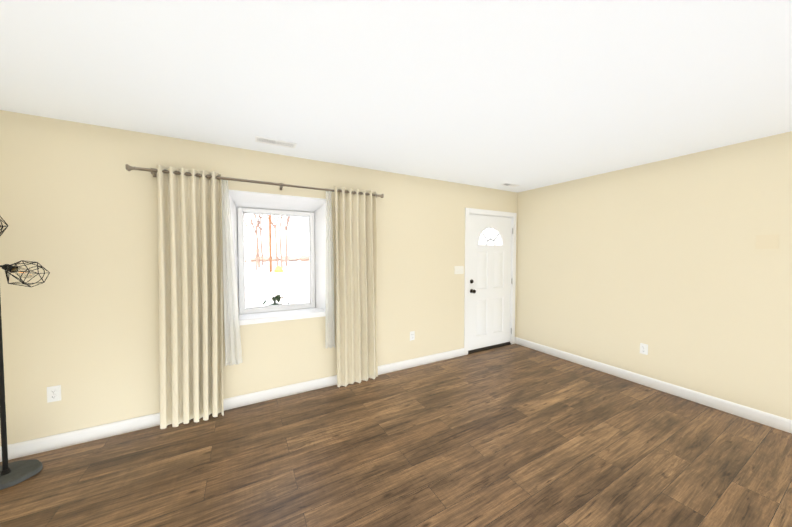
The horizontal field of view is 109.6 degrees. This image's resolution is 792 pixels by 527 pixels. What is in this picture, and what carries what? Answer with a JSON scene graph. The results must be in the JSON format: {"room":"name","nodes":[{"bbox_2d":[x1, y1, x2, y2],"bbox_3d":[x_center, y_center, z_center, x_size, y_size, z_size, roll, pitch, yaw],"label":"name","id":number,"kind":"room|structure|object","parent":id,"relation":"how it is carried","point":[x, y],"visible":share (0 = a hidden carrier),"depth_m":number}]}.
{"room":"living room","nodes":[
{"label":"living room","id":0,"kind":"room"},
{"bbox_2d":[0,110,517,445],"bbox_3d":[-0.496,0.623,3.278,5.810,3.440,0.150,-1,2,-29],"label":"wall","id":1,"kind":"structure","parent":0,"point":[79,216],"depth_m":2.26},
{"bbox_2d":[47,385,60,402],"bbox_3d":[-2.539,0.968,2.074,0.070,0.115,0.010,-1,2,-29],"label":"outlet","id":2,"kind":"object","parent":1,"relation":"attached to","point":[53,393],"visible":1,"depth_m":2.07},
{"bbox_2d":[0,348,464,461],"bbox_3d":[-0.945,1.302,2.959,4.395,0.105,0.014,-1,2,-29],"label":"baseboard","id":3,"kind":"structure","parent":1,"relation":"attached to","point":[43,444],"depth_m":2.34},
{"bbox_2d":[126,164,383,428],"bbox_3d":[-1.129,0.274,2.752,2.219,2.161,0.141,-1,2,-29],"label":"curtains","id":4,"kind":"object","parent":1,"relation":"attached to","point":[190,301],"visible":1,"depth_m":2.46},
{"bbox_2d":[229,190,325,319],"bbox_3d":[-1.227,-0.074,2.953,0.972,1.236,0.338,-1,2,-29],"label":"window","id":5,"kind":"structure","parent":1,"relation":"in","point":[255,204],"depth_m":2.99},
{"bbox_2d":[239,311,324,324],"bbox_3d":[-1.145,0.553,2.826,1.000,0.050,0.032,-1,2,-29],"label":"window sill","id":6,"kind":"structure","parent":1,"relation":"attached to","point":[278,318],"depth_m":2.80},
{"bbox_2d":[410,331,414,340],"bbox_3d":[0.210,0.928,3.585,0.070,0.115,0.010,-1,2,-29],"label":"outlet","id":7,"kind":"object","parent":1,"relation":"attached to","point":[412,335],"visible":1,"depth_m":3.58},
{"bbox_2d":[454,266,463,273],"bbox_3d":[0.891,0.092,3.929,0.165,0.115,0.016,-1,2,-29],"label":"switch plate","id":8,"kind":"object","parent":1,"relation":"attached to","point":[458,269],"visible":1,"depth_m":3.93},
{"bbox_2d":[468,214,511,350],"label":"door","id":9,"kind":"structure","parent":1,"relation":"in","point":[489,302],"depth_m":4.25},
{"bbox_2d":[464,208,516,354],"bbox_3d":[1.413,0.254,4.313,1.074,2.110,0.176,-1,2,-29],"label":"door frame","id":10,"kind":"structure","parent":1,"relation":"attached to","point":[486,212],"depth_m":4.18},
{"bbox_2d":[0,344,791,526],"bbox_3d":[0.951,1.459,0.673,5.810,0.060,6.155,-1,2,-29],"label":"floor","id":11,"kind":"structure","parent":0,"point":[514,435],"depth_m":1.95},
{"bbox_2d":[0,216,49,489],"bbox_3d":[-2.459,0.537,1.758,0.390,1.712,0.394,-1,2,-29],"label":"floor lamp","id":12,"kind":"object","parent":11,"relation":"on","point":[14,473],"visible":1,"depth_m":1.79},
{"bbox_2d":[468,342,510,353],"bbox_3d":[1.410,1.287,4.351,0.920,0.043,0.166,-1,2,-29],"label":"threshold","id":13,"kind":"object","parent":11,"relation":"on","point":[487,348],"visible":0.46,"depth_m":4.27},
{"bbox_2d":[0,0,791,192],"bbox_3d":[0.951,-1.040,0.591,5.810,0.060,6.155,-1,2,-29],"label":"ceiling","id":14,"kind":"structure","parent":0,"point":[525,95],"depth_m":1.56},
{"bbox_2d":[255,136,296,148],"bbox_3d":[-1.058,-1.068,2.468,0.330,0.007,0.115,-1,2,-29],"label":"ceiling vent","id":15,"kind":"object","parent":14,"relation":"in","point":[274,142],"visible":0.98,"depth_m":2.46},
{"bbox_2d":[501,183,519,186],"bbox_3d":[1.627,-1.117,3.978,0.270,0.007,0.100,-1,2,-29],"label":"ceiling vent","id":16,"kind":"object","parent":14,"relation":"in","point":[509,184],"visible":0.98,"depth_m":3.99},
{"bbox_2d":[516,131,791,419],"bbox_3d":[3.466,0.167,1.929,0.150,2.440,6.005,-1,2,-29],"label":"wall","id":17,"kind":"structure","parent":0,"point":[678,273],"depth_m":2.86},
{"bbox_2d":[640,343,647,354],"bbox_3d":[2.747,0.947,3.098,0.010,0.115,0.070,-1,2,-29],"label":"outlet","id":18,"kind":"object","parent":17,"relation":"attached to","point":[643,348],"visible":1,"depth_m":3.09},
{"bbox_2d":[516,337,791,433],"bbox_3d":[3.358,1.333,1.994,0.014,0.105,5.855,-1,2,-29],"label":"baseboard","id":19,"kind":"structure","parent":17,"relation":"attached to","point":[767,419],"depth_m":2.86},
{"label":"outside","id":20,"kind":"structure","parent":0,"visible":0},
{"bbox_2d":[245,258,308,307],"bbox_3d":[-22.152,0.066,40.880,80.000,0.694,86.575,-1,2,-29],"label":"ground","id":21,"kind":"structure","parent":20,"point":[264,287],"depth_m":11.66},
{"bbox_2d":[244,214,308,305],"bbox_3d":[-12.848,-5.199,23.097,56.294,12.367,45.152,-1,2,-29],"label":"vegetation","id":22,"kind":"object","parent":21,"relation":"on","point":[266,258],"depth_m":18.58}
]}

